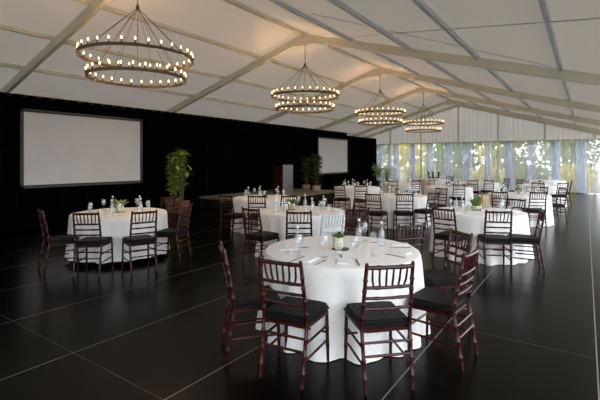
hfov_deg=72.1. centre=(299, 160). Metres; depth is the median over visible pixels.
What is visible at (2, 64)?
trim
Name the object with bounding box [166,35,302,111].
trim
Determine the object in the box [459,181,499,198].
tablecloth
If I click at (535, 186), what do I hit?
banquet chair
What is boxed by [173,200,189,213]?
pot
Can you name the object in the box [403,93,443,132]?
chandelier
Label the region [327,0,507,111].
trim
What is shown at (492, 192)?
banquet chair
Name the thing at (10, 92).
trim
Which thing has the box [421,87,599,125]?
trim
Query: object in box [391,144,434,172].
tree
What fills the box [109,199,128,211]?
potted plant
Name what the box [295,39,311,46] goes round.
trim
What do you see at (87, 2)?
trim
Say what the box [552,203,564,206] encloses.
seat cushion
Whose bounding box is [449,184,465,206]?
banquet chair
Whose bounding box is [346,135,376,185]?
drape
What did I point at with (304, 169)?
potted plant
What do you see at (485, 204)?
block
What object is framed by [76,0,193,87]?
chandelier
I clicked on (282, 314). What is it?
seat cushion
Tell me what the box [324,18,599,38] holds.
cable
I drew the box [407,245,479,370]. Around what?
banquet chair
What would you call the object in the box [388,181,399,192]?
banquet chair
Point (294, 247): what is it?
napkin
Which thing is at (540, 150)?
tree
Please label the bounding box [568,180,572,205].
banquet chair
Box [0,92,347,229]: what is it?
drape
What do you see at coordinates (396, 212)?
seat cushion
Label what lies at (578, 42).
ceiling
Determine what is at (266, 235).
seat cushion
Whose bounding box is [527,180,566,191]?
tablecloth
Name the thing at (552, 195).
banquet chair
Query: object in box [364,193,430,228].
tablecloth
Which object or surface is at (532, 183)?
banquet chair
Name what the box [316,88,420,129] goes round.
trim
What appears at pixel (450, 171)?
bush
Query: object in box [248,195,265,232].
banquet chair
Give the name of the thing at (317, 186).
potted plant
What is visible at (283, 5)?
trim
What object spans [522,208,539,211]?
seat cushion
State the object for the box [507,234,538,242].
seat cushion
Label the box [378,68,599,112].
trim
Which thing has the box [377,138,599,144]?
trim
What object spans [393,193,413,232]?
banquet chair
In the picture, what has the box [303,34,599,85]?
trim
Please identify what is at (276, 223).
tablecloth
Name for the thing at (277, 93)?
chandelier
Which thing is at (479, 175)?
bush
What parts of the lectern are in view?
panel, panel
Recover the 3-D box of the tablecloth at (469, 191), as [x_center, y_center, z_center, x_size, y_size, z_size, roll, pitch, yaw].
[5.111,1.264,14.206,1.677,0.757,1.672,0,0,35]
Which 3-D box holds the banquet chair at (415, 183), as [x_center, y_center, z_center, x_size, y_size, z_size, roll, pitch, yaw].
[4.412,1.185,16.048,0.433,0.934,0.513,0,0,-13]
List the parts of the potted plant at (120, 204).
pot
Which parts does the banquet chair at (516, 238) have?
seat frame, leg, leg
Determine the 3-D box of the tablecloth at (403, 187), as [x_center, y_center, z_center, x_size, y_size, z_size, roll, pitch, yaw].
[4.158,1.264,17.085,1.680,0.757,1.658,0,0,35]
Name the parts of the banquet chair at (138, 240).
leg, leg, seat frame, rail, rail, rail, rail, leg, leg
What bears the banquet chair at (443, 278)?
on the floor
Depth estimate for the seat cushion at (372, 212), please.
9.35 m
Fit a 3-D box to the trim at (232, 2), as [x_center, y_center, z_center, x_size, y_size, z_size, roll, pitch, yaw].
[0.617,-3.425,11.867,0.085,0.085,31.000,0,0,35]
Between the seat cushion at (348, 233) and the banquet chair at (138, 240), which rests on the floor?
the banquet chair at (138, 240)
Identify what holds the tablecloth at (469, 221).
on the floor
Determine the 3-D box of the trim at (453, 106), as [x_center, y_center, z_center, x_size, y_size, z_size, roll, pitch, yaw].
[6.441,-2.276,26.692,7.378,2.269,0.080,0,0,35]
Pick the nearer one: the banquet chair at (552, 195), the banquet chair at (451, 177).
the banquet chair at (552, 195)
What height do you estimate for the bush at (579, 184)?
1.803 m
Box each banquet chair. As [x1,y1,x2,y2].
[37,209,78,274]
[72,211,113,276]
[121,209,157,275]
[156,203,192,262]
[160,196,176,243]
[219,194,246,238]
[219,241,280,362]
[242,207,279,265]
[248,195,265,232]
[258,255,329,389]
[280,194,296,205]
[285,210,312,239]
[319,212,344,235]
[333,184,350,212]
[338,207,368,236]
[344,261,414,394]
[346,197,366,233]
[353,186,367,216]
[365,193,387,234]
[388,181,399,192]
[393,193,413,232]
[396,222,424,257]
[406,180,420,193]
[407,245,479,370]
[414,191,439,231]
[423,228,472,331]
[428,187,447,214]
[432,206,467,269]
[446,176,453,185]
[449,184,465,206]
[467,180,479,198]
[477,210,512,273]
[480,179,493,197]
[491,191,513,209]
[500,178,509,191]
[505,197,525,211]
[507,207,545,272]
[516,179,525,183]
[522,191,546,230]
[531,183,544,191]
[534,186,547,193]
[550,182,568,209]
[552,187,567,222]
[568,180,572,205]
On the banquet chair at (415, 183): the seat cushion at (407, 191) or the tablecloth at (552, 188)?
the seat cushion at (407, 191)
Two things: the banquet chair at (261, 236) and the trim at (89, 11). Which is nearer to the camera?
the banquet chair at (261, 236)
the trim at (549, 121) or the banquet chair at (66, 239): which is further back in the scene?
the trim at (549, 121)
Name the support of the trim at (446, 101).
attached to the ceiling
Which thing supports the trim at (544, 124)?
attached to the wall
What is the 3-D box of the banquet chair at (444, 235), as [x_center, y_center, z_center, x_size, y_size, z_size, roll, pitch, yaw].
[2.384,1.185,6.549,0.513,0.934,0.433,0,0,-44]
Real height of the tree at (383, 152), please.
5.420 m
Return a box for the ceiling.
[0,0,599,136]
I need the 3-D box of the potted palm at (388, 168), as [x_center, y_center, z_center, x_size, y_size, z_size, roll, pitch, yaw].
[5.503,0.958,26.078,0.785,1.384,0.948,0,0,35]
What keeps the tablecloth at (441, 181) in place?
on the floor
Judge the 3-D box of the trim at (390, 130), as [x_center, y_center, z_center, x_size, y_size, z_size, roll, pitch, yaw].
[5.932,-0.273,27.046,0.075,3.846,0.075,0,0,35]
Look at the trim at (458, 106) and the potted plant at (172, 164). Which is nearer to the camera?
the potted plant at (172, 164)
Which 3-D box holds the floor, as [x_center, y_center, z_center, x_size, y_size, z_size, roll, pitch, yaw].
[0.563,1.690,11.965,15.480,0.080,32.100,0,0,35]
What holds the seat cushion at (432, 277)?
on the banquet chair at (443, 278)
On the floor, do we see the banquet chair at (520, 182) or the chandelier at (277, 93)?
the banquet chair at (520, 182)
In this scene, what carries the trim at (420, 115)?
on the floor
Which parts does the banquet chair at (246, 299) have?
leg, leg, seat frame, leg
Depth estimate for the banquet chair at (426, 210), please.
9.69 m
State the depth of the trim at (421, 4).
7.02 m
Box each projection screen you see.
[19,108,142,226]
[317,137,347,183]
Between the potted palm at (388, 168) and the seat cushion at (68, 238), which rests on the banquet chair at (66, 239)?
the seat cushion at (68, 238)
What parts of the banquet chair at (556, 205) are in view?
leg, leg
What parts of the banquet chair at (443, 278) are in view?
leg, seat frame, leg, rail, rail, rail, rail, leg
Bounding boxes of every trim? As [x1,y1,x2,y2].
[0,0,110,92]
[0,24,410,120]
[0,62,388,128]
[10,92,368,135]
[74,0,433,112]
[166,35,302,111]
[222,0,451,99]
[258,68,377,122]
[268,0,477,105]
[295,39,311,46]
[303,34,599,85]
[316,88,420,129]
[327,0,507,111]
[350,100,448,135]
[366,105,457,137]
[371,71,384,76]
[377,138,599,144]
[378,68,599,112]
[390,130,390,180]
[411,0,541,117]
[416,90,426,93]
[420,115,421,177]
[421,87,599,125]
[449,100,599,133]
[458,105,599,134]
[458,106,458,141]
[497,113,498,181]
[537,0,576,125]
[544,124,545,179]
[594,134,595,193]
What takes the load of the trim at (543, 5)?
attached to the ceiling
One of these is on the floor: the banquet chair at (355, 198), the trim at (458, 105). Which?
the banquet chair at (355, 198)
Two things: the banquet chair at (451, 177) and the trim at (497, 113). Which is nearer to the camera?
the banquet chair at (451, 177)
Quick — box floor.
[0,185,599,399]
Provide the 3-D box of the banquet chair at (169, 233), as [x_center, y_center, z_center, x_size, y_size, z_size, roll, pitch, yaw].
[-2.106,1.185,6.893,0.513,0.934,0.433,0,0,13]
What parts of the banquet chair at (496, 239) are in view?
leg, seat frame, rail, rail, rail, rail, leg, leg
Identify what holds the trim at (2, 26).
attached to the ceiling
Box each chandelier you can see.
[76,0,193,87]
[271,45,338,113]
[355,75,405,125]
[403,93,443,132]
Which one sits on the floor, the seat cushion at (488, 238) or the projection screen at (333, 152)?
the projection screen at (333, 152)
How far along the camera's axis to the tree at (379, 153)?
37.22 m
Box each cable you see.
[311,13,550,66]
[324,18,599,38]
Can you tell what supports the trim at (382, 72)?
attached to the trim at (367, 74)
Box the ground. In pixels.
[381,168,599,192]
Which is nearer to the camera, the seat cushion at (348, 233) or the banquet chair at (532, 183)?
the seat cushion at (348, 233)
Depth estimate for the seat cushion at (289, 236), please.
6.32 m
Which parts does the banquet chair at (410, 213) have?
leg, leg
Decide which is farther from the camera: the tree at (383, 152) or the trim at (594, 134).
the tree at (383, 152)
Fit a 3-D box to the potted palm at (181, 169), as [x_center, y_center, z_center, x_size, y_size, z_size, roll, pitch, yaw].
[-3.716,0.624,12.897,0.810,2.052,0.765,0,0,14]
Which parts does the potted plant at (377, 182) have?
pot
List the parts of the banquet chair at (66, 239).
leg, leg, seat frame, leg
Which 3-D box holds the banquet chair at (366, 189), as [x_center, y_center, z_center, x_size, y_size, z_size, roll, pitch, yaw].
[1.824,1.185,12.420,0.433,0.934,0.513,0,0,5]
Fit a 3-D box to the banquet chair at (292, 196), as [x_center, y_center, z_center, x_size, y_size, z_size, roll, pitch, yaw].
[-0.335,1.185,8.991,0.433,0.934,0.513,0,0,-27]
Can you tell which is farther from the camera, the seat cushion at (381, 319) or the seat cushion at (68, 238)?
the seat cushion at (68, 238)
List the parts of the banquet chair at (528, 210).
leg, leg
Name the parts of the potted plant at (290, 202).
pot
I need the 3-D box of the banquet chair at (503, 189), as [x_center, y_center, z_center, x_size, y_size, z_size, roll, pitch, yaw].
[8.537,1.185,17.411,0.513,0.934,0.433,0,0,-5]
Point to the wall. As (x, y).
(474, 125)
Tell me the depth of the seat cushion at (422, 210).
9.79 m
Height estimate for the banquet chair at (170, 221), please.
0.934 m
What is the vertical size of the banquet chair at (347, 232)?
0.934 m
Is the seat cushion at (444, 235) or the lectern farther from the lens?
the lectern
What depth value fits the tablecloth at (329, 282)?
3.50 m
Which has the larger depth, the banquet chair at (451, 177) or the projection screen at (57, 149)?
the banquet chair at (451, 177)
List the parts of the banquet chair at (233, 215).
leg, leg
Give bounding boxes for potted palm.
[170,150,191,213]
[381,165,391,180]
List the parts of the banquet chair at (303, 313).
leg, rail, rail, rail, rail, leg, seat frame, leg, leg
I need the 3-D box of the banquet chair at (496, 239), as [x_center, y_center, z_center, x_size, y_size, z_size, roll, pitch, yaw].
[2.970,1.185,6.290,0.433,0.934,0.513,0,0,11]
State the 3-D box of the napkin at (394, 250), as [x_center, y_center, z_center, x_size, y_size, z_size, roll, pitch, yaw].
[0.963,0.880,3.982,0.200,0.011,0.120,0,0,45]
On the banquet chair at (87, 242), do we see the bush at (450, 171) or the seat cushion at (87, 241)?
the seat cushion at (87, 241)
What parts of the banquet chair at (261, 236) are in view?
leg, rail, leg, seat frame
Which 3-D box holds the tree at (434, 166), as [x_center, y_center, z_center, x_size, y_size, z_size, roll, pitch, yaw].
[11.621,-1.457,35.006,4.038,6.429,4.161,0,0,35]
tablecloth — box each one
[65,207,169,263]
[231,195,295,233]
[255,206,344,257]
[256,235,430,364]
[333,186,379,211]
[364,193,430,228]
[381,182,420,193]
[418,178,450,193]
[424,185,472,208]
[429,206,533,265]
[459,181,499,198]
[486,192,553,226]
[516,184,566,206]
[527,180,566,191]
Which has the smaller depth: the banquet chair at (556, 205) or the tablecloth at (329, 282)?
the tablecloth at (329, 282)
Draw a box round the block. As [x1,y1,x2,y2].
[481,195,489,208]
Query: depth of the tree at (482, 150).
32.33 m
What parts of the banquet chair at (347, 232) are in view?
leg, rail, rail, rail, rail, leg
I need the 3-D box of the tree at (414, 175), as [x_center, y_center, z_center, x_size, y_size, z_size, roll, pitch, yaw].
[8.004,0.986,28.048,2.164,1.638,2.114,0,0,11]
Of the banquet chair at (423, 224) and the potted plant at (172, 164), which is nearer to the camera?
the banquet chair at (423, 224)
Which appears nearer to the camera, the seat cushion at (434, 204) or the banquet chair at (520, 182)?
the seat cushion at (434, 204)
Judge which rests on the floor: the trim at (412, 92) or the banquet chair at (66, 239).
the banquet chair at (66, 239)
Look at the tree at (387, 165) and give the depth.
28.95 m
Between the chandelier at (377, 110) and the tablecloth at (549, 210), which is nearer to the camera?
the tablecloth at (549, 210)
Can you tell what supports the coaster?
on the tablecloth at (329, 282)
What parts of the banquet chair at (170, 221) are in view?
leg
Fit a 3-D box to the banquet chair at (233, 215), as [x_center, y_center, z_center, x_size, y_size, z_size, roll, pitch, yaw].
[-1.481,1.185,9.036,0.433,0.934,0.513,0,0,33]
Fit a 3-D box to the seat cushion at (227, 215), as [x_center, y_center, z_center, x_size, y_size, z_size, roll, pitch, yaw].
[-1.456,1.190,9.074,0.433,0.064,0.421,0,0,33]
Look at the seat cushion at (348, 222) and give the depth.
7.84 m
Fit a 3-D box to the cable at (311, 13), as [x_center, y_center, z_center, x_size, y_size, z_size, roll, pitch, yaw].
[2.443,-2.290,7.781,4.475,1.074,0.016,0,0,2]
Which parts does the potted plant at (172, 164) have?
pot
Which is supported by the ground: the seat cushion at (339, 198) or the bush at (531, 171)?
the bush at (531, 171)
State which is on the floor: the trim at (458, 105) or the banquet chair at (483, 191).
the banquet chair at (483, 191)
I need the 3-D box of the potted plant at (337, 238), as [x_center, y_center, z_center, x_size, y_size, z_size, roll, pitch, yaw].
[0.386,0.804,4.159,0.154,0.149,0.147,0,0,35]
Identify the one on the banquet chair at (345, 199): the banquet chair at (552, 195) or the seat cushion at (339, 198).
the seat cushion at (339, 198)
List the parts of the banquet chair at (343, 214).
leg, rail, rail, rail, leg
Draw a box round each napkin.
[278,246,298,250]
[298,256,318,262]
[336,258,349,263]
[388,249,410,254]
[389,243,410,245]
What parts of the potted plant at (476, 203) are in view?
pot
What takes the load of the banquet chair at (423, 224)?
on the floor
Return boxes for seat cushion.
[43,234,78,243]
[76,236,113,245]
[121,234,154,244]
[157,228,187,235]
[221,212,244,217]
[228,285,280,308]
[246,231,279,239]
[264,296,328,324]
[288,235,310,238]
[335,197,349,200]
[338,231,365,236]
[344,301,408,328]
[347,221,362,223]
[369,210,387,214]
[393,210,413,214]
[406,190,418,192]
[407,287,469,312]
[414,208,431,212]
[423,269,463,286]
[428,203,445,206]
[435,231,467,239]
[449,197,463,199]
[477,234,509,242]
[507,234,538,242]
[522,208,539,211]
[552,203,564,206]
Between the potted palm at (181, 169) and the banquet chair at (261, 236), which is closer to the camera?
the banquet chair at (261, 236)
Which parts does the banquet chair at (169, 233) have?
seat frame, leg, leg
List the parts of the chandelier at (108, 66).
suspension rod, suspension rod, suspension rod, suspension rod, suspension rod, suspension rod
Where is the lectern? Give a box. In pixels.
[272,165,292,193]
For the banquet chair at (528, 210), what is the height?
0.934 m
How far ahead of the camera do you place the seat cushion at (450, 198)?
13.06 m
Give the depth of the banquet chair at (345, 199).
12.75 m
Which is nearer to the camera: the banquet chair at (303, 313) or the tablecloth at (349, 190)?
the banquet chair at (303, 313)
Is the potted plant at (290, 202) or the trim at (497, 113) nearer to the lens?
the potted plant at (290, 202)
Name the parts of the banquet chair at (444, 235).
leg, rail, rail, rail, seat frame, leg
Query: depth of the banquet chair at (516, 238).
6.20 m
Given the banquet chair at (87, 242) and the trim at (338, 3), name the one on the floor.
the banquet chair at (87, 242)
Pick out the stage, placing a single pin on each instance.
(212, 201)
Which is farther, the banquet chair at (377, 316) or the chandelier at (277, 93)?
the chandelier at (277, 93)
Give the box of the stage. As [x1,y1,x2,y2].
[199,188,333,209]
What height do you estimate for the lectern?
1.130 m
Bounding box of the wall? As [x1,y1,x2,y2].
[364,104,599,143]
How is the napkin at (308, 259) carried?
on the tablecloth at (329, 282)
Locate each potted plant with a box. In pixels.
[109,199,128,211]
[163,153,182,212]
[286,198,295,209]
[300,157,311,189]
[310,154,322,189]
[331,233,344,248]
[371,164,382,186]
[469,197,484,209]
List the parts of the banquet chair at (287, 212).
leg, rail, rail, rail, rail, leg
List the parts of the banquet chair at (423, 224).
leg, rail, rail, leg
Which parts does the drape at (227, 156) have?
rail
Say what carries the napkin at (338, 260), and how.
on the tablecloth at (329, 282)
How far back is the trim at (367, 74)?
16.28 m
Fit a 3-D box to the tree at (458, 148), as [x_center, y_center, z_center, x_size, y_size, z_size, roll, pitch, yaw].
[11.303,-0.548,29.395,3.287,4.617,3.266,0,0,35]
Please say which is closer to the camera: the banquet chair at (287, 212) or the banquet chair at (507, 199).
the banquet chair at (287, 212)
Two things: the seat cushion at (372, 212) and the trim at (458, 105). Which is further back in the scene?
the trim at (458, 105)
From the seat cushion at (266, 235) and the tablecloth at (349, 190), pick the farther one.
the tablecloth at (349, 190)
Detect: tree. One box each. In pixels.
[377,145,391,166]
[377,145,407,179]
[377,162,400,184]
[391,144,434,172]
[402,164,431,181]
[415,144,455,176]
[434,143,482,184]
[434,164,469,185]
[467,142,515,176]
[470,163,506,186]
[487,141,536,186]
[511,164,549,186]
[526,140,583,179]
[543,140,599,187]
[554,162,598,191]
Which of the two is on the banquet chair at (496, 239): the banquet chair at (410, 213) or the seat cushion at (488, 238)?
the seat cushion at (488, 238)
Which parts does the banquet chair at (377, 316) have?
leg, leg, seat frame, rail, rail, rail, leg, rail, leg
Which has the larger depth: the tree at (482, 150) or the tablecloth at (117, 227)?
the tree at (482, 150)
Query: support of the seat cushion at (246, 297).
on the banquet chair at (246, 299)
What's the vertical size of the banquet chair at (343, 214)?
0.934 m
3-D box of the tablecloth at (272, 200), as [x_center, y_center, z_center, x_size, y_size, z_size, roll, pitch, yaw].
[-0.860,1.264,10.034,1.658,0.757,1.698,0,0,35]
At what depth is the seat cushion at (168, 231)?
6.77 m
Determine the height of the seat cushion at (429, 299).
0.064 m
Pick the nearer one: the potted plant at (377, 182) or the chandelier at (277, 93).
the chandelier at (277, 93)
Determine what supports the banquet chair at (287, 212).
on the floor
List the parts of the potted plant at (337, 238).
pot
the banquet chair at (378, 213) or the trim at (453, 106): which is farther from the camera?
the trim at (453, 106)
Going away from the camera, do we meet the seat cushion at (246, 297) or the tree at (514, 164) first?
the seat cushion at (246, 297)
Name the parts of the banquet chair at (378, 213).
leg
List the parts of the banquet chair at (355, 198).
leg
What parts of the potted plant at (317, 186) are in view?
pot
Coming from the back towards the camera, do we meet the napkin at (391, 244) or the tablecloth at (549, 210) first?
the tablecloth at (549, 210)
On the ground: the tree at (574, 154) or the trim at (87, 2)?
the tree at (574, 154)
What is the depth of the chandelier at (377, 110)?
15.11 m
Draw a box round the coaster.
[332,247,348,250]
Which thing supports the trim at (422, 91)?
attached to the trim at (412, 92)
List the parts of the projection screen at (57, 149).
leg, border frame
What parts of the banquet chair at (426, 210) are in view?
leg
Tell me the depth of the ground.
38.97 m
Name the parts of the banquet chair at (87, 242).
leg, rail, leg, rail, rail, rail, seat frame, leg, leg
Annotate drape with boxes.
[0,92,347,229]
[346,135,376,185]
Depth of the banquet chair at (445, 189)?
11.07 m
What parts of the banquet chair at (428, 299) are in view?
leg, seat frame, leg, rail, rail, rail, rail, leg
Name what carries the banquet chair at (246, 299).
on the floor
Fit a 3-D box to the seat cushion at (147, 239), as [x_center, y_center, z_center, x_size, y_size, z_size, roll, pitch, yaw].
[-2.443,1.190,6.254,0.433,0.064,0.421,0,0,-37]
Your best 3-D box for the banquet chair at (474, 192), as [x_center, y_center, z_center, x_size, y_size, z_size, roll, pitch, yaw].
[6.683,1.185,15.883,0.433,0.934,0.513,0,0,30]
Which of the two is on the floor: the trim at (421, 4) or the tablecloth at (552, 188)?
the tablecloth at (552, 188)

